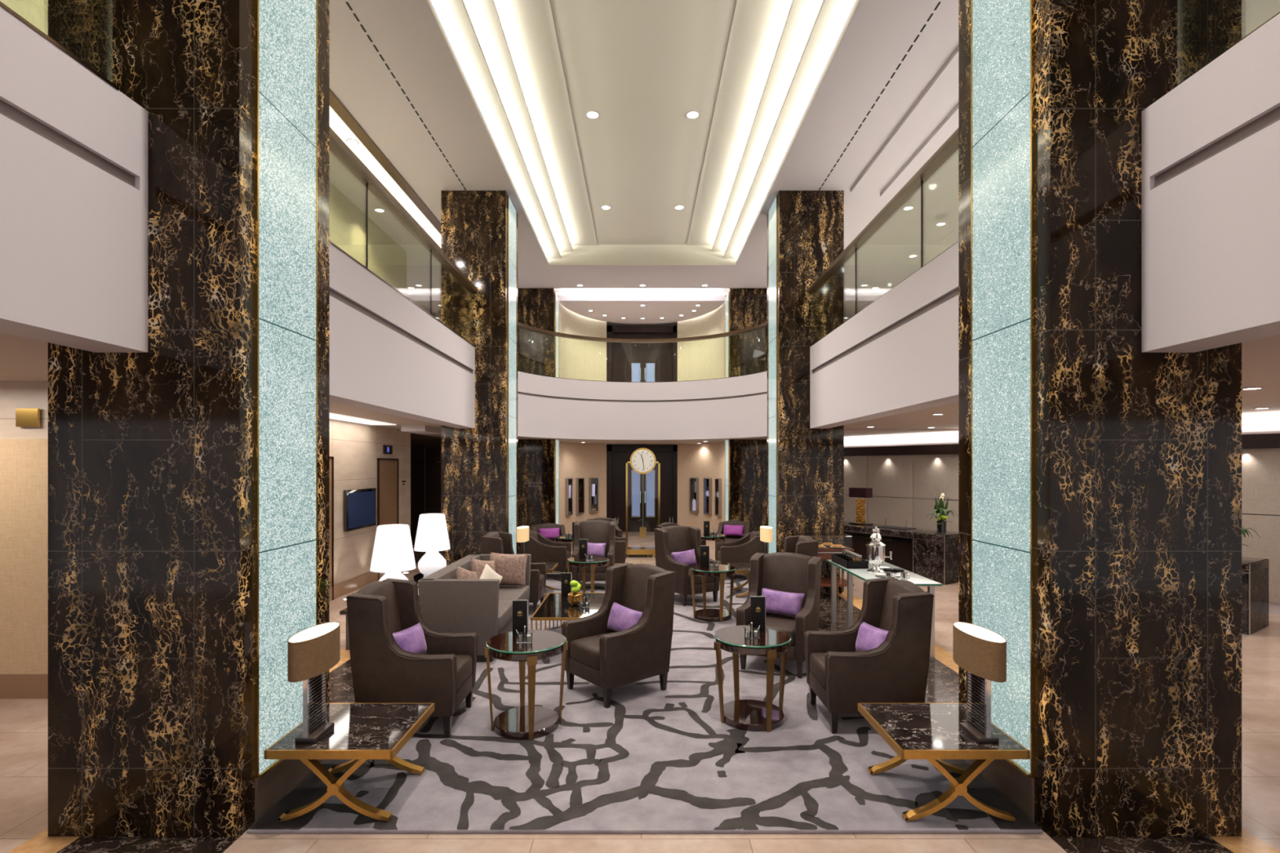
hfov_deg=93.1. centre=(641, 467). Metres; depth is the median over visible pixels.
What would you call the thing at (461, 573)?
cushion
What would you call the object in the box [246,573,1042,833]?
area rug
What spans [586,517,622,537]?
chair
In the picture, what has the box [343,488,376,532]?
television
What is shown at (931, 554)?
reception desk
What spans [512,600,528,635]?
menu stand
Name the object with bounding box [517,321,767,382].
balustrade
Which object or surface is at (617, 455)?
door
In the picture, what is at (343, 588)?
baseboard
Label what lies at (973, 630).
diffuser
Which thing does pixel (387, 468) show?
door
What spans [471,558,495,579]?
cushion
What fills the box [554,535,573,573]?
round side table
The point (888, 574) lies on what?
tea glass
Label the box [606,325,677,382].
door
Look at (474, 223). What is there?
column
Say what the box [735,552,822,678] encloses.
chair
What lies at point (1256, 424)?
wall
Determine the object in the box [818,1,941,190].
trim
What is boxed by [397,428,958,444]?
ceiling
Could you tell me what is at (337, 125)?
recessed light
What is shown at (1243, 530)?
flower arrangement
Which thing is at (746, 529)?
chair
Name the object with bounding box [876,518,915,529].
desk blotter
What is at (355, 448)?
wall
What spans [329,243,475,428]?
balcony slab
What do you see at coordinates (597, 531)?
chair
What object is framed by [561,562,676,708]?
chair
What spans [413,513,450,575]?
glass lamp
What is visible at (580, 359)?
wall
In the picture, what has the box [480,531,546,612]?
chair
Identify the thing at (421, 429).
beam
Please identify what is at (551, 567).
side table
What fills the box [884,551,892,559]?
tap
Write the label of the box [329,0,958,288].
ceiling
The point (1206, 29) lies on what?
balustrade
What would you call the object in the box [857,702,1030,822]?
side table
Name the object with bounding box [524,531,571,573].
chair
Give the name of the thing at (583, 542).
menu stand
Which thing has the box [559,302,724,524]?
trim
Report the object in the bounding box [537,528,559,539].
lumbar cushion
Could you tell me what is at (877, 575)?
saucer
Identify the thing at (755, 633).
jar
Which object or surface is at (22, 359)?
ceiling
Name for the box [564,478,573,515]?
showcase
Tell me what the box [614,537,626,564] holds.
chair
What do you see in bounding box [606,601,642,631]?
lumbar cushion
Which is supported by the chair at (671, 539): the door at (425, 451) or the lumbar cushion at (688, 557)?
the lumbar cushion at (688, 557)
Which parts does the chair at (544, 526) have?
arm, backrest, arm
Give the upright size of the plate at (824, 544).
0.045 m
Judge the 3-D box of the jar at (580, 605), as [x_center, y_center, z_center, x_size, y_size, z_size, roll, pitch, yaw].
[-0.634,1.433,6.374,0.062,0.086,0.054,0,0,0]
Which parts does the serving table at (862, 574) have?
leg, leg, glass, leg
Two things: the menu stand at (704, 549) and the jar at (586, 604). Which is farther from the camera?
the menu stand at (704, 549)
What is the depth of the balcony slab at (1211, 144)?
2.72 m
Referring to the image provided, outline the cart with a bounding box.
[795,533,853,593]
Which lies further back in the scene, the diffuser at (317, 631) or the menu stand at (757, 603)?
the menu stand at (757, 603)
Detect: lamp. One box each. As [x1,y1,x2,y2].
[287,622,340,744]
[369,524,415,581]
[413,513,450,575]
[516,525,528,554]
[760,525,773,553]
[848,487,873,525]
[952,622,1006,744]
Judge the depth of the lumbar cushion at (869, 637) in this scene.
4.53 m
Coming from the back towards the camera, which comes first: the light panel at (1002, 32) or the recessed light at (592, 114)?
the recessed light at (592, 114)
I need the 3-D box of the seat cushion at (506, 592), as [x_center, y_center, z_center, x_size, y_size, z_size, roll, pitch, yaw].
[-1.677,1.532,7.100,0.605,0.150,0.794,0,0,0]
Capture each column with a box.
[48,0,329,836]
[440,190,517,565]
[517,288,559,546]
[724,288,767,532]
[767,190,844,591]
[958,0,1241,836]
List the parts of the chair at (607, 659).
leg, seat rail, seat, arm, leg, arm, backrest, leg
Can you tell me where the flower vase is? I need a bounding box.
[567,580,582,604]
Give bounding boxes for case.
[883,568,893,573]
[893,568,904,573]
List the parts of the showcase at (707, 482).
glass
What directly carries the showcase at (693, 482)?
attached to the wall at (700, 460)
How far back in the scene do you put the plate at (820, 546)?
8.74 m
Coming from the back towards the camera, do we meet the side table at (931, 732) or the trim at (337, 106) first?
the trim at (337, 106)
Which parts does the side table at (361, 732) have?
curved leg, curved leg, curved leg, gold frame, curved leg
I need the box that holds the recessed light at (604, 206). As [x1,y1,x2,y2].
[600,204,610,209]
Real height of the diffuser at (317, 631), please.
0.001 m
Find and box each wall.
[0,382,410,586]
[560,304,606,535]
[677,304,723,533]
[844,413,1279,614]
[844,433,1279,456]
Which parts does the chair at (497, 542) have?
backrest, arm, leg, seat rail, seat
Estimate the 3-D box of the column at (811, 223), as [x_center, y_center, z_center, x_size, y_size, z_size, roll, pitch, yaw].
[2.595,-1.160,9.700,0.985,6.120,0.900,0,0,0]
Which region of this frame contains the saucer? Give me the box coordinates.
[874,573,885,577]
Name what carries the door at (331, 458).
in the wall at (355, 448)
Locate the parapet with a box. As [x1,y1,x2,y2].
[517,371,767,440]
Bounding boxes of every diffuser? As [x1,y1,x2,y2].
[288,622,338,642]
[954,622,1005,642]
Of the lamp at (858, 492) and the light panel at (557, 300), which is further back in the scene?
the light panel at (557, 300)
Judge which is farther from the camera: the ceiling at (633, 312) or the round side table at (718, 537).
the ceiling at (633, 312)
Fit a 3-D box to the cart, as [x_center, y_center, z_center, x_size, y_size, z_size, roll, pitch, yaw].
[2.670,1.442,8.928,0.740,0.915,0.524,0,0,0]
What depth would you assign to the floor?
3.14 m
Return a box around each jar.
[515,629,524,641]
[524,629,533,641]
[577,599,583,607]
[584,599,590,607]
[709,563,713,568]
[743,626,751,637]
[752,625,759,637]
[842,549,848,559]
[844,551,851,560]
[847,551,853,560]
[849,552,855,560]
[852,553,858,560]
[855,555,862,560]
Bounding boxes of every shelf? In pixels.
[820,577,853,586]
[849,534,911,542]
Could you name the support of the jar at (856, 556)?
in the box
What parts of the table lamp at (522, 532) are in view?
stem frame, lamp shade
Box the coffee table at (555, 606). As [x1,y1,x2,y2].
[530,592,604,630]
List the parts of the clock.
pendulum rod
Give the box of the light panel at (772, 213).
[768,195,777,553]
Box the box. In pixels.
[831,554,868,568]
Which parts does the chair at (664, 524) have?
backrest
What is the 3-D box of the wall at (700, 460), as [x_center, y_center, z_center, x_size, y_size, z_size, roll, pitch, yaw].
[1.776,-1.160,16.498,0.427,6.120,2.574,0,0,-27]
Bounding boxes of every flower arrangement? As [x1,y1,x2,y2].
[926,484,957,533]
[1241,527,1260,546]
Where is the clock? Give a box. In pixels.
[626,448,660,557]
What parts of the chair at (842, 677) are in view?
leg, seat rail, seat, leg, arm, arm, backrest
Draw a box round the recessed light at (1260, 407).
[1253,407,1270,408]
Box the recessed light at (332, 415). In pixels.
[329,413,395,425]
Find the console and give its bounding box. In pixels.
[339,573,427,649]
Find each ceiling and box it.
[0,332,1279,428]
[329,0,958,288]
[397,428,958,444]
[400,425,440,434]
[559,288,724,325]
[850,45,958,196]
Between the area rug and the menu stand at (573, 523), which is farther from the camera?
the menu stand at (573, 523)
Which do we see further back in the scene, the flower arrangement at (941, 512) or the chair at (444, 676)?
the flower arrangement at (941, 512)
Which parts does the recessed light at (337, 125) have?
downlight, downlight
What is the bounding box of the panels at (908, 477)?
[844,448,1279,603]
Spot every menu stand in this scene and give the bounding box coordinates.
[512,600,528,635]
[561,573,571,595]
[572,522,574,536]
[579,538,587,558]
[700,545,709,566]
[703,520,710,535]
[750,595,765,631]
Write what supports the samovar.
on the serving table at (862, 574)
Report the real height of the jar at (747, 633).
0.086 m
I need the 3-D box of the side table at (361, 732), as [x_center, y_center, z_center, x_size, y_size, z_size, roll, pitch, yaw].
[-1.630,1.677,3.480,0.670,0.400,0.640,0,0,0]
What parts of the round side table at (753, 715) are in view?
leg, leg, leg, leg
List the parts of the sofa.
backrest, arm, arm, seat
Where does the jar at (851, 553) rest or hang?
in the box
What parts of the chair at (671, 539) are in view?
arm, backrest, leg, seat rail, seat, arm, leg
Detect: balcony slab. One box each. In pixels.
[0,5,147,352]
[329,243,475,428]
[809,241,958,428]
[1142,13,1279,352]
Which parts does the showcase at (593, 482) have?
glass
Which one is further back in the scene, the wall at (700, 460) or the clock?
the wall at (700, 460)
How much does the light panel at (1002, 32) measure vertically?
6.100 m
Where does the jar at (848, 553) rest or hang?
in the box
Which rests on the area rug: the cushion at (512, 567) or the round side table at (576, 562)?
the round side table at (576, 562)
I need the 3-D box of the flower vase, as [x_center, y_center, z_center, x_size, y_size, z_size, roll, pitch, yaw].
[-0.710,1.344,6.520,0.172,0.263,0.172,0,0,0]
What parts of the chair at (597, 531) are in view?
arm, seat rail, seat, backrest, arm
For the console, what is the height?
0.410 m
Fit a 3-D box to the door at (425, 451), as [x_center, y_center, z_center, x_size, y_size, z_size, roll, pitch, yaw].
[-4.476,0.620,12.625,0.048,2.560,1.950,0,0,0]
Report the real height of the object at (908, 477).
1.990 m
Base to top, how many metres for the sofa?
0.790 m
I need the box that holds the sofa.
[417,554,531,662]
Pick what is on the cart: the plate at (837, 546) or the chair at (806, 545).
the plate at (837, 546)
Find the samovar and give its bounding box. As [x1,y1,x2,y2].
[866,526,892,573]
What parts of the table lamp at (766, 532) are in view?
stem frame, lamp shade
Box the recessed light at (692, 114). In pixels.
[685,110,699,119]
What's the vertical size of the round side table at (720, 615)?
0.620 m
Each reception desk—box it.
[844,521,958,585]
[1241,556,1268,635]
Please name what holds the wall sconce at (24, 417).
attached to the wall at (355, 448)
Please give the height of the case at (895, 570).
0.035 m
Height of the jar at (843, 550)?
0.135 m
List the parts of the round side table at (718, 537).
leg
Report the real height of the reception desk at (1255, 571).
0.800 m
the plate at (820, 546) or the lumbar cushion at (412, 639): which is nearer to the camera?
the lumbar cushion at (412, 639)
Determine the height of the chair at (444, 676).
1.018 m
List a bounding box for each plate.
[817,544,826,548]
[821,542,832,546]
[830,544,844,548]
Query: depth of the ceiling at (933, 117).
7.62 m
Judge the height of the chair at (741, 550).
0.778 m
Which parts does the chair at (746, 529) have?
arm, seat, backrest, arm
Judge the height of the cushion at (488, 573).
0.416 m
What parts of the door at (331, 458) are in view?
panel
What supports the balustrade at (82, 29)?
on the balcony slab at (73, 147)
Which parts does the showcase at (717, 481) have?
glass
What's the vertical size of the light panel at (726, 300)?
6.100 m
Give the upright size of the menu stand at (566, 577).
0.265 m
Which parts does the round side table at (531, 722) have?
leg, leg, leg, leg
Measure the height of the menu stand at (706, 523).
0.265 m
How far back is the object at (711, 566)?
7.49 m
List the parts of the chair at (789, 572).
leg, arm, seat, seat rail, backrest, leg, arm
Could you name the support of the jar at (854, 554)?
in the box
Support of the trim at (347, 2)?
attached to the ceiling at (642, 65)
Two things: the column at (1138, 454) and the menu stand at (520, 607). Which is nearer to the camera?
the column at (1138, 454)
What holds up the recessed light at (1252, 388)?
in the ceiling at (22, 359)
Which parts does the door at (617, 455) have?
pane, pane frame, pane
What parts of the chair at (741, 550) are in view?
seat, arm, backrest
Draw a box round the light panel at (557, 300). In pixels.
[555,291,559,524]
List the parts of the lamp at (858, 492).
lamp shade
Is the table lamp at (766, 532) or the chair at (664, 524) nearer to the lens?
the table lamp at (766, 532)
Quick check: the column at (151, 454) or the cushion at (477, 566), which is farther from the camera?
the cushion at (477, 566)
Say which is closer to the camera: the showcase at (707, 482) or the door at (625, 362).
the showcase at (707, 482)
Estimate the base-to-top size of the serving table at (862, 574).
0.755 m
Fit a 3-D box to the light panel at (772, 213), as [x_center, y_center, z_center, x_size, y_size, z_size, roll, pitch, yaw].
[2.088,-1.150,9.761,0.030,6.100,0.777,0,0,0]
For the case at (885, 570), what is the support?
on the serving table at (862, 574)
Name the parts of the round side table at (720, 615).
leg, leg, leg, leg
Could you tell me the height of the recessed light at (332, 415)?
0.017 m
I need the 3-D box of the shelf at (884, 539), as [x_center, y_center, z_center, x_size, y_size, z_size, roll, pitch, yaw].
[4.246,1.280,10.878,0.120,0.020,1.250,0,0,-33]
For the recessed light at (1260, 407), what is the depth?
7.15 m
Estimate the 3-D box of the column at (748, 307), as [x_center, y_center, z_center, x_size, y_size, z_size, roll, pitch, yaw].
[2.595,-1.310,14.850,0.985,6.420,0.900,0,0,0]
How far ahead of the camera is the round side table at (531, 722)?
4.30 m
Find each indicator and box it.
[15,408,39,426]
[382,444,392,453]
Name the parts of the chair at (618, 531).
backrest, arm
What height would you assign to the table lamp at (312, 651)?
0.575 m
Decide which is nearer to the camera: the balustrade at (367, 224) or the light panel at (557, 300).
the balustrade at (367, 224)
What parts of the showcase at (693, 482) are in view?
glass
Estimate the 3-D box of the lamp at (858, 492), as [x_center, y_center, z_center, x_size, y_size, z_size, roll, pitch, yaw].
[4.212,0.750,11.655,0.220,0.700,0.400,0,0,-33]
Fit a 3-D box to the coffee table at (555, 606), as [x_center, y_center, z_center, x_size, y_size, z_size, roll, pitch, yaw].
[-0.700,1.675,6.517,0.770,0.404,1.186,0,0,0]
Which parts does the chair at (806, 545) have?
backrest, arm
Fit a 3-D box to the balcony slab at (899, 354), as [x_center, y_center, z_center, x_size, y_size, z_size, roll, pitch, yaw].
[2.708,-1.210,6.635,0.270,1.240,5.230,0,0,0]
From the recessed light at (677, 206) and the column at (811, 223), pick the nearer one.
the column at (811, 223)
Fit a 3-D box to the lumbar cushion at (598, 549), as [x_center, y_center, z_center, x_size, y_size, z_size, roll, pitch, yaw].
[-0.745,1.312,9.605,0.372,0.249,0.146,0,0,0]
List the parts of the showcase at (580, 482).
glass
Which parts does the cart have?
drawer, drawer, drawer, post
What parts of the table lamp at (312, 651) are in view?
lamp shade, stem frame, stem glass, stem rod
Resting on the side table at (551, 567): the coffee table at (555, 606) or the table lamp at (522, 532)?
the table lamp at (522, 532)
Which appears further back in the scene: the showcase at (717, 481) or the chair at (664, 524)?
the showcase at (717, 481)
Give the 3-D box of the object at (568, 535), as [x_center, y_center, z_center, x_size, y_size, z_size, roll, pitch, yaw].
[-1.330,1.222,11.100,0.131,0.115,0.053,0,0,-11]
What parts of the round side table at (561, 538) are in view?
leg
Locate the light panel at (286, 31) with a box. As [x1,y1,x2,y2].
[254,0,324,822]
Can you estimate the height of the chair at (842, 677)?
1.018 m
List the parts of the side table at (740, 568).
gold frame, curved leg, curved leg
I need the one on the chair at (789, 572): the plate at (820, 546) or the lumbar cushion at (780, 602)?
the lumbar cushion at (780, 602)
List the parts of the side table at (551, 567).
curved leg, gold frame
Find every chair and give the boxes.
[345,577,477,737]
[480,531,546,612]
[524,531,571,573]
[531,523,565,542]
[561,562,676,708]
[571,520,615,583]
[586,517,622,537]
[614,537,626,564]
[653,525,720,606]
[655,522,703,545]
[715,531,764,564]
[716,520,750,542]
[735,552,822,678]
[747,535,818,592]
[804,577,934,733]
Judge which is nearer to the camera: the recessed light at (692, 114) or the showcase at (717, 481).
the recessed light at (692, 114)
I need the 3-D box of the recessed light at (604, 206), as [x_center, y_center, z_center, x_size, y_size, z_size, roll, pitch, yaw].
[-0.632,-4.646,10.850,0.180,0.008,0.180,0,0,0]
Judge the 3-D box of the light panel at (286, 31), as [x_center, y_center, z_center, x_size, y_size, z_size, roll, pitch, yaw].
[-2.052,-1.150,3.631,0.030,6.100,0.777,0,0,0]
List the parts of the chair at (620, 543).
arm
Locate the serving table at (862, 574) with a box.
[826,560,942,658]
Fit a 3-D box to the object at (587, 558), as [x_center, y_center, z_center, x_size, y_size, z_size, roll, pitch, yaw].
[-0.700,1.200,8.200,0.131,0.115,0.053,0,0,-11]
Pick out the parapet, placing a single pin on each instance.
(548, 407)
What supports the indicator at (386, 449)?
attached to the wall at (355, 448)
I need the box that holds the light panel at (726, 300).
[724,291,728,521]
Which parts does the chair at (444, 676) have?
backrest, arm, arm, leg, seat rail, seat, leg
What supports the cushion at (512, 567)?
on the sofa
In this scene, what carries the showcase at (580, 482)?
attached to the wall at (580, 359)
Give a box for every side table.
[264,702,434,822]
[484,630,568,740]
[544,563,558,595]
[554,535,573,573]
[565,555,609,592]
[689,564,735,622]
[700,533,725,560]
[713,625,791,732]
[727,563,750,597]
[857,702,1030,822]
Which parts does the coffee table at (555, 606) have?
glass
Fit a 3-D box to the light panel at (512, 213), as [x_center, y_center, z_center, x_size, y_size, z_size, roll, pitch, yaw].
[-2.052,-1.150,9.761,0.030,6.100,0.777,0,0,0]
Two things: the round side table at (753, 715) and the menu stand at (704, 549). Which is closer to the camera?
the round side table at (753, 715)
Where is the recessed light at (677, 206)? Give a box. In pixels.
[674,204,684,209]
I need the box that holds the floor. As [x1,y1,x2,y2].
[0,532,1279,852]
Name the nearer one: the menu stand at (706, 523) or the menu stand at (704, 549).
the menu stand at (704, 549)
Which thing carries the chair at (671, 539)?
on the area rug
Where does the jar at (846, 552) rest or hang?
in the box
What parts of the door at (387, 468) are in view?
panel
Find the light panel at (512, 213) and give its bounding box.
[507,195,516,554]
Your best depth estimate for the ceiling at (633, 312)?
15.59 m
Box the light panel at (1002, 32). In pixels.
[964,0,1035,822]
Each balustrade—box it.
[0,0,118,90]
[329,128,477,346]
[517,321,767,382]
[807,128,958,346]
[1173,0,1279,88]
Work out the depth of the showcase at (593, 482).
17.14 m
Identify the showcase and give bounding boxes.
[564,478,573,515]
[575,478,584,514]
[588,477,598,512]
[688,477,698,513]
[702,478,711,514]
[714,478,721,516]
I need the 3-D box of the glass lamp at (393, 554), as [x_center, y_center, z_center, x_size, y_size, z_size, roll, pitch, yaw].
[-2.740,1.050,6.700,0.470,0.820,0.470,0,0,0]
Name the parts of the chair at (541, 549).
backrest, arm, seat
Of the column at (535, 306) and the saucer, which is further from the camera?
the column at (535, 306)
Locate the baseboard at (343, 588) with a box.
[329,571,385,601]
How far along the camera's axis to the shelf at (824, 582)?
8.82 m
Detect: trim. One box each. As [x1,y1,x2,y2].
[329,88,440,248]
[345,1,466,190]
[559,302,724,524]
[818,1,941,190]
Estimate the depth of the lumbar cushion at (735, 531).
12.49 m
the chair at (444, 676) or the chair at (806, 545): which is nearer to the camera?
the chair at (444, 676)
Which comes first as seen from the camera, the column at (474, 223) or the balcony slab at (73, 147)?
the balcony slab at (73, 147)
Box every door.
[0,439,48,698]
[329,456,333,599]
[377,457,398,580]
[410,433,440,563]
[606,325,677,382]
[606,444,677,532]
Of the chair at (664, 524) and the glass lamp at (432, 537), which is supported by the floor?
the chair at (664, 524)
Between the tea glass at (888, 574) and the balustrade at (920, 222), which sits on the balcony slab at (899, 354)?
the balustrade at (920, 222)
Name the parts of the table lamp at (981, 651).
stem rod, stem glass, stem frame, lamp shade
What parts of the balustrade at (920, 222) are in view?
glass pane, glass pane, glass pane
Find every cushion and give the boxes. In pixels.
[392,622,426,653]
[456,565,477,579]
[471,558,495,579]
[479,562,502,582]
[489,551,528,586]
[497,600,512,631]
[498,585,529,599]
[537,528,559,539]
[587,542,605,557]
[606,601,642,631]
[671,548,697,565]
[723,524,743,536]
[761,587,804,617]
[855,621,888,651]
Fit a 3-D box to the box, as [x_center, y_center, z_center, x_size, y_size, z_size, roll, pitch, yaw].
[2.440,1.103,7.120,0.240,0.085,0.560,0,0,0]
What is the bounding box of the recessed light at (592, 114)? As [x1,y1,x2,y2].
[586,110,599,119]
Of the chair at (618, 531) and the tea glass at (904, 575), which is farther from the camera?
the chair at (618, 531)
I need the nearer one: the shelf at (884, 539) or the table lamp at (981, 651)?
the table lamp at (981, 651)
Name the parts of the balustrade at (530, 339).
glass pane, handrail, glass pane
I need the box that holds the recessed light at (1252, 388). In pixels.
[1241,386,1263,390]
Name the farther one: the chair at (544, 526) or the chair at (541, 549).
the chair at (544, 526)
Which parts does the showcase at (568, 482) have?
glass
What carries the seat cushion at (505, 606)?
on the sofa
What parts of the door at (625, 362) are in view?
pane, pane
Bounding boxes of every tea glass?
[885,571,894,577]
[900,572,909,580]
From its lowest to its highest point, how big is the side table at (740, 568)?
0.400 m
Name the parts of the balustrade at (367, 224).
glass pane, glass pane, glass pane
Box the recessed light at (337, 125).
[329,106,440,247]
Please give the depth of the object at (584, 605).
6.37 m

